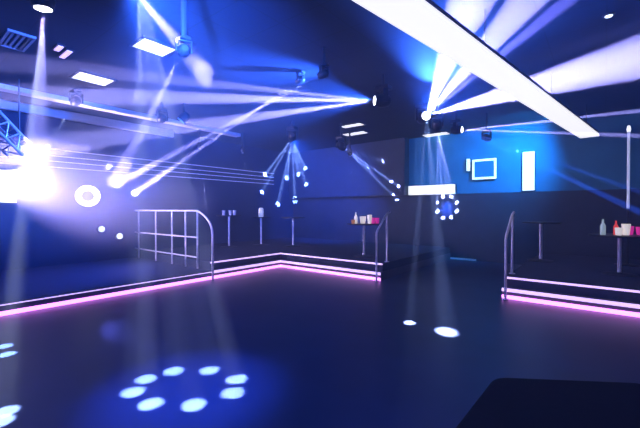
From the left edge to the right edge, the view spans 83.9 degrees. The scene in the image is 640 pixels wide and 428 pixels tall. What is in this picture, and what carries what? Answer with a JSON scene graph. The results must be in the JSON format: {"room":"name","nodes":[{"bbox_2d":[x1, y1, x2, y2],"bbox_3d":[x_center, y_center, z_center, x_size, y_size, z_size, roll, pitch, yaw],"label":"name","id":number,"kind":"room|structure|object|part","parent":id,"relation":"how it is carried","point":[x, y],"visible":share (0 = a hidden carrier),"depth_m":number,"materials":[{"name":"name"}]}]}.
{"room":"entertainment venue","nodes":[
{"label":"entertainment venue","id":0,"kind":"room"},
{"bbox_2d":[0,109,292,270],"bbox_3d":[-5.414,-0.498,8.714,0.150,3.600,14.150,1,1,39],"label":"wall","id":1,"kind":"structure","parent":0,"point":[47,226],"depth_m":9.10,"materials":[{"name":"blue paint"}]},
{"bbox_2d":[0,169,17,203],"bbox_3d":[-6.386,-0.541,6.967,0.720,0.684,0.521,-1,1,-42],"label":"light","id":2,"kind":"object","parent":1,"relation":"attached to","point":[8,177],"visible":1,"depth_m":6.94,"materials":[{"name":"white"}]},
{"bbox_2d":[0,99,173,137],"bbox_3d":[-6.029,-2.194,7.491,0.100,0.180,6.200,1,1,39],"label":"trim","id":3,"kind":"structure","parent":1,"relation":"attached to","point":[9,105],"depth_m":8.13,"materials":[{"name":"grey"}]},
{"bbox_2d":[74,184,101,207],"bbox_3d":[-5.420,-0.416,8.265,0.402,0.541,0.522,1,1,39],"label":"lamp","id":4,"kind":"object","parent":1,"relation":"attached to","point":[86,195],"visible":1,"depth_m":8.18,"materials":[{"name":"white"}]},
{"bbox_2d":[96,225,104,232],"bbox_3d":[-5.311,0.366,8.637,0.120,0.180,0.180,1,1,39],"label":"spot lamp","id":5,"kind":"object","parent":1,"relation":"attached to","point":[100,229],"visible":1,"depth_m":8.60,"materials":[{"name":"white"}]},
{"bbox_2d":[115,233,122,239],"bbox_3d":[-5.054,0.556,8.959,0.120,0.180,0.180,1,1,39],"label":"spot lamp","id":6,"kind":"object","parent":1,"relation":"attached to","point":[118,236],"visible":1,"depth_m":8.91,"materials":[{"name":"white"}]},
{"bbox_2d":[0,163,273,184],"bbox_3d":[-4.785,-1.050,9.326,0.060,0.030,9.800,1,1,39],"label":"tube","id":7,"kind":"object","parent":1,"relation":"attached to","point":[0,163],"visible":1,"depth_m":8.93,"materials":[{"name":"white metal"}]},
{"bbox_2d":[0,156,273,180],"bbox_3d":[-4.785,-1.180,9.324,0.060,0.030,9.800,1,1,39],"label":"tube","id":8,"kind":"object","parent":1,"relation":"attached to","point":[0,156],"visible":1,"depth_m":8.97,"materials":[{"name":"white metal"}]},
{"bbox_2d":[1,143,273,173],"bbox_3d":[-4.785,-1.440,9.321,0.060,0.030,9.800,1,1,39],"label":"tube","id":9,"kind":"object","parent":1,"relation":"attached to","point":[1,143],"visible":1,"depth_m":9.11,"materials":[{"name":"white metal"}]},
{"bbox_2d":[10,151,273,177],"bbox_3d":[-4.785,-1.300,9.323,0.060,0.030,9.800,1,1,39],"label":"tube","id":10,"kind":"object","parent":1,"relation":"attached to","point":[10,151],"visible":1,"depth_m":9.11,"materials":[{"name":"white metal"}]},
{"bbox_2d":[0,259,639,427],"bbox_3d":[-0.046,1.410,4.440,13.900,0.120,14.150,1,1,39],"label":"floor","id":11,"kind":"structure","parent":0,"point":[280,347],"depth_m":3.57,"materials":[{"name":"plastic"}]},
{"bbox_2d":[0,257,211,315],"bbox_3d":[-5.921,1.258,5.263,3.384,0.165,7.784,1,1,39],"label":"stage platform","id":12,"kind":"object","parent":11,"relation":"on","point":[34,288],"visible":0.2,"depth_m":6.33,"materials":[{"name":"black carpet"}]},
{"bbox_2d":[135,210,213,279],"bbox_3d":[-3.479,0.605,8.222,3.422,1.406,0.044,1,1,39],"label":"guard railing","id":13,"kind":"object","parent":12,"relation":"on","point":[171,211],"visible":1,"depth_m":7.91,"materials":[{"name":"silver metal"}]},
{"bbox_3d":[-4.674,0.524,9.178,0.040,1.215,0.040,1,1,39],"label":"post","id":14,"kind":"part","parent":13,"relation":"part of","materials":[{"name":"silver metal"}]},
{"bbox_3d":[-3.972,0.531,8.615,0.040,1.215,0.040,1,1,39],"label":"post","id":15,"kind":"part","parent":13,"relation":"part of","materials":[{"name":"silver metal"}]},
{"bbox_3d":[-3.698,0.906,8.401,2.860,0.032,0.032,1,1,39],"label":"rail","id":16,"kind":"part","parent":13,"relation":"part of","materials":[{"name":"silver metal"}]},
{"bbox_3d":[-3.698,0.486,8.396,2.860,0.032,0.032,1,1,39],"label":"rail","id":17,"kind":"part","parent":13,"relation":"part of","materials":[{"name":"silver metal"}]},
{"bbox_3d":[-3.698,-0.079,8.390,2.860,0.040,0.040,1,1,39],"label":"rail","id":18,"kind":"part","parent":13,"relation":"part of","materials":[{"name":"silver metal"}]},
{"bbox_3d":[-3.386,0.536,8.147,0.040,1.215,0.040,1,1,39],"label":"post","id":19,"kind":"part","parent":13,"relation":"part of","materials":[{"name":"silver metal"}]},
{"bbox_3d":[-2.941,0.540,7.791,0.040,1.215,0.040,1,1,39],"label":"post","id":20,"kind":"part","parent":13,"relation":"part of","materials":[{"name":"silver metal"}]},
{"bbox_3d":[-2.582,0.543,7.503,0.040,1.215,0.040,1,1,39],"label":"post","id":21,"kind":"part","parent":13,"relation":"part of","materials":[{"name":"silver metal"}]},
{"bbox_3d":[-2.365,0.615,7.331,0.569,1.406,0.044,1,1,39],"label":"curved handrail","id":22,"kind":"part","parent":13,"relation":"part of","materials":[{"name":"silver metal"}]},
{"bbox_2d":[137,237,449,280],"bbox_3d":[-0.533,1.125,9.786,6.144,0.330,5.994,1,1,39],"label":"stage platform","id":23,"kind":"object","parent":11,"relation":"on","point":[336,257],"visible":0.86,"depth_m":8.54,"materials":[{"name":"grey"}]},
{"bbox_2d":[216,215,240,247],"bbox_3d":[-2.633,0.494,10.306,0.708,0.920,0.708,1,1,39],"label":"cocktail table","id":24,"kind":"object","parent":23,"relation":"on","point":[228,246],"visible":1,"depth_m":10.28,"materials":[{"name":"silver metal"}]},
{"bbox_2d":[251,217,270,245],"bbox_3d":[-1.806,0.517,10.906,0.608,0.860,0.608,1,1,39],"label":"cocktail table","id":25,"kind":"object","parent":23,"relation":"on","point":[260,244],"visible":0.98,"depth_m":10.88,"materials":[{"name":"silver"}]},
{"bbox_2d":[259,208,262,216],"bbox_3d":[-1.806,-0.052,10.900,0.150,0.280,0.150,1,1,39],"label":"lantern","id":26,"kind":"object","parent":25,"relation":"on","point":[260,209],"visible":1,"depth_m":10.84,"materials":[{"name":"white"}]},
{"bbox_2d":[281,217,304,246],"bbox_3d":[-0.804,0.521,10.607,0.708,0.860,0.708,1,1,39],"label":"cocktail table","id":27,"kind":"object","parent":23,"relation":"on","point":[292,245],"visible":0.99,"depth_m":10.58,"materials":[{"name":"silver metal"}]},
{"bbox_2d":[347,223,379,257],"bbox_3d":[1.014,0.598,8.207,0.808,0.760,0.808,1,1,39],"label":"cocktail table","id":28,"kind":"object","parent":23,"relation":"on","point":[363,224],"visible":0.86,"depth_m":8.18,"materials":[{"name":"black metal"}]},
{"bbox_2d":[360,216,365,222],"bbox_3d":[0.994,0.137,8.252,0.150,0.160,0.150,1,1,39],"label":"drinking glass","id":29,"kind":"object","parent":28,"relation":"on","point":[362,218],"visible":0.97,"depth_m":8.20,"materials":[{"name":"white"}]},
{"bbox_2d":[367,215,371,223],"bbox_3d":[1.129,0.119,8.112,0.110,0.200,0.110,1,1,39],"label":"drinking glass","id":30,"kind":"object","parent":28,"relation":"on","point":[369,217],"visible":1,"depth_m":8.07,"materials":[{"name":"white"}]},
{"bbox_2d":[374,211,389,280],"bbox_3d":[1.269,0.629,7.211,0.100,1.380,0.595,1,1,39],"label":"handrail","id":31,"kind":"object","parent":11,"relation":"on","point":[388,212],"visible":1,"depth_m":7.21,"materials":[{"name":"silver metal"}]},
{"bbox_3d":[1.115,0.856,7.021,0.040,0.930,0.040,1,1,39],"label":"post","id":32,"kind":"part","parent":31,"relation":"part of","materials":[{"name":"silver metal"}]},
{"bbox_3d":[1.278,0.180,7.218,0.042,0.482,0.566,1,1,39],"label":"rail","id":33,"kind":"part","parent":31,"relation":"part of","materials":[{"name":"silver metal"}]},
{"bbox_3d":[1.377,0.487,7.344,0.040,1.000,0.040,1,1,39],"label":"post","id":34,"kind":"part","parent":31,"relation":"part of","materials":[{"name":"silver metal"}]},
{"bbox_2d":[502,211,514,299],"bbox_3d":[3.090,0.645,5.805,0.100,1.380,0.675,1,1,39],"label":"handrail","id":35,"kind":"object","parent":11,"relation":"on","point":[511,220],"visible":1,"depth_m":5.63,"materials":[{"name":"silver metal"}]},
{"bbox_3d":[2.910,0.872,5.583,0.040,0.930,0.040,1,1,39],"label":"post","id":36,"kind":"part","parent":35,"relation":"part of","materials":[{"name":"silver metal"}]},
{"bbox_3d":[3.099,0.196,5.812,0.042,0.483,0.645,1,1,39],"label":"rail","id":37,"kind":"part","parent":35,"relation":"part of","materials":[{"name":"silver metal"}]},
{"bbox_3d":[3.223,0.503,5.970,0.040,1.000,0.040,1,1,39],"label":"post","id":38,"kind":"part","parent":35,"relation":"part of","materials":[{"name":"silver metal"}]},
{"bbox_2d":[456,378,639,427],"bbox_3d":[0.808,1.014,1.014,0.888,0.750,0.742,0,1,5],"label":"table","id":39,"kind":"object","parent":11,"relation":"on","point":[506,402],"visible":1,"depth_m":1.19,"materials":[{"name":"black"}]},
{"bbox_2d":[502,253,639,316],"bbox_3d":[6.219,1.172,5.605,5.264,0.330,4.084,1,1,39],"label":"stage platform","id":40,"kind":"object","parent":11,"relation":"on","point":[571,281],"visible":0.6,"depth_m":5.44,"materials":[{"name":"grey"}]},
{"bbox_2d":[522,221,560,261],"bbox_3d":[4.656,0.576,7.507,0.708,0.820,0.708,1,1,39],"label":"cocktail table","id":41,"kind":"object","parent":40,"relation":"on","point":[540,223],"visible":1,"depth_m":7.48,"materials":[{"name":"black metal"}]},
{"bbox_2d":[588,233,639,276],"bbox_3d":[4.972,0.674,5.908,0.848,0.660,0.848,1,1,39],"label":"cocktail table","id":42,"kind":"object","parent":40,"relation":"on","point":[619,272],"visible":0.92,"depth_m":5.88,"materials":[{"name":"black metal"}]},
{"bbox_2d":[600,219,605,234],"bbox_3d":[4.692,0.214,5.903,0.076,0.260,0.076,1,1,39],"label":"bottle","id":43,"kind":"object","parent":42,"relation":"on","point":[602,226],"visible":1,"depth_m":5.88,"materials":[{"name":"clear glass"}]},
{"bbox_2d":[613,221,618,234],"bbox_3d":[4.932,0.226,5.933,0.068,0.234,0.068,1,1,39],"label":"bottle","id":44,"kind":"object","parent":42,"relation":"on","point":[615,225],"visible":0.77,"depth_m":5.92,"materials":[{"name":"red glass"}]},
{"bbox_2d":[615,228,622,234],"bbox_3d":[4.872,0.285,5.804,0.110,0.120,0.110,1,1,39],"label":"drinking glass","id":45,"kind":"object","parent":42,"relation":"on","point":[618,231],"visible":0.98,"depth_m":5.77,"materials":[{"name":"white"}]},
{"bbox_2d":[621,224,630,234],"bbox_3d":[5.032,0.254,5.853,0.120,0.180,0.120,1,1,39],"label":"drinking glass","id":46,"kind":"object","parent":42,"relation":"on","point":[626,227],"visible":0.91,"depth_m":5.81,"materials":[{"name":"white"}]},
{"bbox_2d":[629,226,633,234],"bbox_3d":[5.162,0.274,5.923,0.100,0.140,0.100,1,1,39],"label":"drinking glass","id":47,"kind":"object","parent":42,"relation":"on","point":[632,227],"visible":0.5,"depth_m":5.88,"materials":[{"name":"pink"}]},
{"bbox_2d":[636,227,639,234],"bbox_3d":[5.272,0.279,5.873,0.100,0.130,0.100,1,1,39],"label":"drinking glass","id":48,"kind":"object","parent":42,"relation":"on","point":[637,228],"visible":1,"depth_m":5.86,"materials":[{"name":"pink"}]},
{"bbox_2d":[614,125,639,266],"bbox_3d":[5.970,-0.357,6.896,0.400,2.700,0.400,1,1,39],"label":"lamp","id":49,"kind":"object","parent":40,"relation":"on","point":[628,129],"visible":0.9,"depth_m":6.88,"materials":[{"name":"white metal"}]},
{"bbox_3d":[5.970,0.432,6.905,0.040,1.080,0.040,1,1,39],"label":"stem","id":50,"kind":"part","parent":49,"relation":"part of","materials":[{"name":"black metal"}]},
{"bbox_2d":[0,0,639,152],"bbox_3d":[-0.046,-2.310,4.398,13.900,0.120,14.150,1,1,39],"label":"ceiling","id":51,"kind":"structure","parent":0,"point":[239,75],"depth_m":5.42,"materials":[{"name":"black paint"}]},
{"bbox_2d":[0,79,31,155],"bbox_3d":[-5.074,-1.608,5.632,0.303,1.312,0.879,0,1,3],"label":"truss","id":52,"kind":"object","parent":51,"relation":"hanging from","point":[5,135],"visible":1,"depth_m":5.83,"materials":[{"name":"silver metal"}]},
{"bbox_3d":[-5.074,-1.669,5.632,0.024,1.189,0.723,0,1,3],"label":"hanging rod","id":53,"kind":"part","parent":52,"relation":"part of","materials":[{"name":"silver metal"}]},
{"bbox_2d":[0,28,35,51],"bbox_3d":[-3.924,-2.237,4.601,0.600,0.030,0.280,1,1,39],"label":"ceiling vent","id":54,"kind":"object","parent":51,"relation":"in","point":[30,39],"visible":1,"depth_m":4.56,"materials":[{"name":"grey"}]},
{"bbox_2d":[30,0,55,12],"bbox_3d":[-2.626,-2.127,3.357,0.263,0.394,0.233,1,1,39],"label":"light","id":55,"kind":"object","parent":51,"relation":"hanging from","point":[48,6],"visible":1,"depth_m":3.33,"materials":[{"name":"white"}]},
{"bbox_2d":[51,43,65,51],"bbox_3d":[-3.521,-2.239,4.795,0.240,0.030,0.100,1,1,39],"label":"recessed light","id":56,"kind":"object","parent":51,"relation":"in","point":[58,47],"visible":1,"depth_m":4.75,"materials":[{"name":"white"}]},
{"bbox_2d":[54,45,63,51],"bbox_3d":[-3.521,-2.229,4.796,0.200,0.010,0.060,1,1,39],"label":"diffuser","id":57,"kind":"object","parent":56,"relation":"attached to","point":[59,48],"depth_m":4.78,"materials":[{"name":"white plastic"}]},
{"bbox_2d":[57,48,74,58],"bbox_3d":[-3.558,-2.241,4.982,0.380,0.030,0.100,1,1,39],"label":"recessed light","id":58,"kind":"object","parent":51,"relation":"in","point":[66,52],"visible":1,"depth_m":4.94,"materials":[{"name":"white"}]},
{"bbox_2d":[59,50,71,58],"bbox_3d":[-3.558,-2.231,4.982,0.340,0.010,0.060,1,1,39],"label":"diffuser","id":59,"kind":"object","parent":58,"relation":"attached to","point":[64,54],"depth_m":4.97,"materials":[{"name":"white plastic"}]},
{"bbox_2d":[69,89,82,106],"bbox_3d":[-4.467,-2.125,6.511,0.226,0.297,0.219,1,1,39],"label":"light","id":60,"kind":"object","parent":51,"relation":"hanging from","point":[75,101],"visible":1,"depth_m":6.46,"materials":[{"name":"black"}]},
{"bbox_2d":[68,70,116,86],"bbox_3d":[-3.790,-2.257,5.945,0.480,0.020,0.560,1,1,39],"label":"recessed light","id":61,"kind":"object","parent":51,"relation":"in","point":[80,75],"visible":1,"depth_m":5.91,"materials":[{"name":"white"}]},
{"bbox_2d":[72,72,112,85],"bbox_3d":[-3.790,-2.259,5.945,0.420,0.016,0.500,1,1,39],"label":"diffuser","id":62,"kind":"object","parent":61,"relation":"attached to","point":[88,77],"depth_m":5.91,"materials":[{"name":"white plastic"}]},
{"bbox_2d":[0,83,240,136],"bbox_3d":[-4.744,-2.243,7.358,0.220,0.080,7.600,1,1,39],"label":"trim","id":63,"kind":"structure","parent":51,"relation":"attached to","point":[3,87],"depth_m":7.55,"materials":[{"name":"grey"}]},
{"bbox_2d":[129,35,175,57],"bbox_3d":[-2.234,-2.244,4.795,0.420,0.020,0.480,1,1,39],"label":"recessed light","id":64,"kind":"object","parent":51,"relation":"in","point":[144,43],"visible":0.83,"depth_m":4.75,"materials":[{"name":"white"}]},
{"bbox_2d":[156,102,167,123],"bbox_3d":[-3.248,-2.076,7.313,0.225,0.412,0.218,1,1,39],"label":"light","id":65,"kind":"object","parent":51,"relation":"hanging from","point":[161,118],"visible":1,"depth_m":7.26,"materials":[{"name":"black"}]},
{"bbox_2d":[175,0,191,57],"bbox_3d":[-1.087,-1.743,2.828,0.130,0.978,0.126,1,1,39],"label":"light","id":66,"kind":"object","parent":51,"relation":"hanging from","point":[183,50],"visible":1,"depth_m":2.80,"materials":[{"name":"black"}]},
{"bbox_2d":[177,103,189,123],"bbox_3d":[-2.816,-2.070,7.352,0.247,0.426,0.199,0,1,-24],"label":"light","id":67,"kind":"object","parent":51,"relation":"hanging from","point":[184,116],"visible":1,"depth_m":7.29,"materials":[{"name":"black"}]},
{"bbox_2d":[197,129,201,148],"bbox_3d":[-3.168,-2.007,9.360,0.118,0.597,0.101,1,1,39],"label":"light","id":68,"kind":"object","parent":51,"relation":"hanging from","point":[199,144],"visible":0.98,"depth_m":9.34,"materials":[{"name":"black metal"}]},
{"bbox_2d":[240,133,244,152],"bbox_3d":[-2.212,-2.027,10.159,0.103,0.575,0.115,0,1,-33],"label":"light","id":69,"kind":"object","parent":51,"relation":"hanging from","point":[241,150],"visible":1,"depth_m":10.14,"materials":[{"name":"black"}]},
{"bbox_2d":[287,121,297,141],"bbox_3d":[-0.693,-2.052,8.853,0.285,0.494,0.286,1,1,39],"label":"light","id":70,"kind":"object","parent":51,"relation":"hanging from","point":[291,136],"visible":1,"depth_m":8.77,"materials":[{"name":"black metal"}]},
{"bbox_2d":[295,70,304,84],"bbox_3d":[-0.312,-2.158,5.631,0.161,0.211,0.155,1,1,39],"label":"light","id":71,"kind":"object","parent":51,"relation":"hanging from","point":[299,80],"visible":1,"depth_m":5.59,"materials":[{"name":"black"}]},
{"bbox_2d":[317,47,328,79],"bbox_3d":[0.044,-2.045,4.832,0.159,0.419,0.155,1,1,39],"label":"light","id":72,"kind":"object","parent":51,"relation":"hanging from","point":[323,73],"visible":1,"depth_m":4.80,"materials":[{"name":"black metal"}]},
{"bbox_2d":[335,123,346,150],"bbox_3d":[0.540,-1.962,9.074,0.280,0.681,0.288,1,1,39],"label":"light","id":73,"kind":"object","parent":51,"relation":"hanging from","point":[340,145],"visible":1,"depth_m":9.01,"materials":[{"name":"black"}]},
{"bbox_2d":[347,128,351,155],"bbox_3d":[0.801,-1.931,9.559,0.104,0.753,0.117,0,1,-28],"label":"light","id":74,"kind":"object","parent":51,"relation":"hanging from","point":[349,153],"visible":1,"depth_m":9.54,"materials":[{"name":"black"}]},
{"bbox_2d":[338,122,365,128],"bbox_3d":[0.831,-2.294,9.214,0.660,0.020,0.310,1,1,39],"label":"recessed light","id":75,"kind":"object","parent":51,"relation":"in","point":[356,124],"visible":0.99,"depth_m":9.20,"materials":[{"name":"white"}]},
{"bbox_2d":[342,123,362,127],"bbox_3d":[0.831,-2.296,9.214,0.600,0.016,0.250,1,1,39],"label":"diffuser","id":76,"kind":"object","parent":75,"relation":"attached to","point":[351,125],"depth_m":9.20,"materials":[{"name":"white plastic"}]},
{"bbox_2d":[342,130,369,135],"bbox_3d":[1.004,-2.305,10.186,0.760,0.020,0.360,1,1,39],"label":"recessed light","id":77,"kind":"object","parent":51,"relation":"in","point":[361,131],"visible":0.89,"depth_m":10.16,"materials":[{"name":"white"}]},
{"bbox_2d":[373,74,391,107],"bbox_3d":[1.006,-1.999,5.790,0.287,0.532,0.288,1,1,39],"label":"light","id":78,"kind":"object","parent":51,"relation":"hanging from","point":[382,99],"visible":1,"depth_m":5.72,"materials":[{"name":"black metal"}]},
{"bbox_2d":[415,97,431,123],"bbox_3d":[2.013,-2.015,6.919,0.320,0.525,0.320,1,1,39],"label":"light","id":79,"kind":"object","parent":51,"relation":"hanging from","point":[423,117],"visible":1,"depth_m":6.88,"materials":[{"name":"black metal"}]},
{"bbox_2d":[421,131,450,136],"bbox_3d":[3.372,-2.306,10.322,0.760,0.020,0.460,1,1,39],"label":"recessed light","id":80,"kind":"object","parent":51,"relation":"in","point":[443,132],"visible":0.93,"depth_m":10.30,"materials":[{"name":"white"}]},
{"bbox_2d":[430,105,443,132],"bbox_3d":[2.455,-2.001,7.467,0.287,0.565,0.296,1,1,39],"label":"light","id":81,"kind":"object","parent":51,"relation":"hanging from","point":[436,125],"visible":0.87,"depth_m":7.39,"materials":[{"name":"black"}]},
{"bbox_2d":[450,107,462,133],"bbox_3d":[2.932,-1.996,7.644,0.251,0.579,0.252,1,1,39],"label":"light","id":82,"kind":"object","parent":51,"relation":"hanging from","point":[455,129],"visible":1,"depth_m":7.59,"materials":[{"name":"black metal"}]},
{"bbox_2d":[352,0,598,137],"bbox_3d":[2.686,-1.938,4.735,8.591,0.630,0.330,-1,1,-43],"label":"linear light","id":83,"kind":"object","parent":51,"relation":"hanging from","point":[425,21],"visible":1,"depth_m":3.60,"materials":[{"name":"white"}]},
{"bbox_3d":[1.809,-1.974,3.911,0.016,0.540,0.015,1,1,39],"label":"hanging rod","id":84,"kind":"part","parent":83,"relation":"part of","materials":[{"name":"black"}]},
{"bbox_2d":[481,113,491,141],"bbox_3d":[3.804,-1.972,8.122,0.223,0.639,0.227,1,1,39],"label":"light","id":85,"kind":"object","parent":51,"relation":"hanging from","point":[486,137],"visible":1,"depth_m":8.09,"materials":[{"name":"black metal"}]},
{"bbox_2d":[602,12,614,18],"bbox_3d":[3.255,-2.235,4.012,0.120,0.020,0.120,1,1,39],"label":"recessed light","id":86,"kind":"object","parent":51,"relation":"in","point":[610,14],"visible":1,"depth_m":3.99,"materials":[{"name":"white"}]},
{"bbox_2d":[289,137,408,197],"bbox_3d":[0.771,-1.470,12.431,4.850,1.740,0.300,1,1,39],"label":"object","id":87,"kind":"structure","parent":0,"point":[377,168],"depth_m":11.96,"materials":[{"name":"blue paint"}]},
{"bbox_2d":[409,108,639,193],"bbox_3d":[4.328,-0.511,9.884,13.600,3.600,0.150,1,1,39],"label":"wall","id":88,"kind":"structure","parent":0,"point":[564,161],"depth_m":8.85,"materials":[{"name":"teal paint"}]},
{"bbox_2d":[408,184,456,194],"bbox_3d":[3.295,-0.713,10.535,1.419,0.286,0.120,1,1,39],"label":"wall light","id":89,"kind":"object","parent":88,"relation":"attached to","point":[445,188],"visible":1,"depth_m":10.45,"materials":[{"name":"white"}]},
{"bbox_2d":[450,257,475,260],"bbox_3d":[3.832,1.261,10.124,1.150,0.050,0.025,1,1,39],"label":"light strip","id":90,"kind":"structure","parent":88,"relation":"attached to","point":[450,257],"depth_m":9.97,"materials":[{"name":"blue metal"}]},
{"bbox_2d":[293,189,639,264],"bbox_3d":[4.265,0.360,9.816,13.600,1.860,0.050,1,1,39],"label":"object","id":91,"kind":"structure","parent":88,"relation":"attached to","point":[473,225],"depth_m":9.62,"materials":[{"name":"blue paint"}]},
{"bbox_2d":[466,159,470,170],"bbox_3d":[4.128,-1.359,9.887,0.107,0.341,0.080,1,1,39],"label":"wall light","id":92,"kind":"object","parent":88,"relation":"attached to","point":[468,161],"visible":1,"depth_m":9.85,"materials":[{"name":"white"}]},
{"bbox_2d":[472,158,496,179],"bbox_3d":[4.447,-1.213,9.627,0.606,0.542,0.090,1,1,39],"label":"wall screen","id":93,"kind":"object","parent":88,"relation":"attached to","point":[481,168],"visible":1,"depth_m":9.60,"materials":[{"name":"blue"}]},
{"bbox_2d":[522,151,535,190],"bbox_3d":[5.261,-1.079,8.970,0.274,0.986,0.100,1,1,39],"label":"wall light","id":94,"kind":"object","parent":88,"relation":"attached to","point":[528,169],"visible":1,"depth_m":8.93,"materials":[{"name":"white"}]}
]}

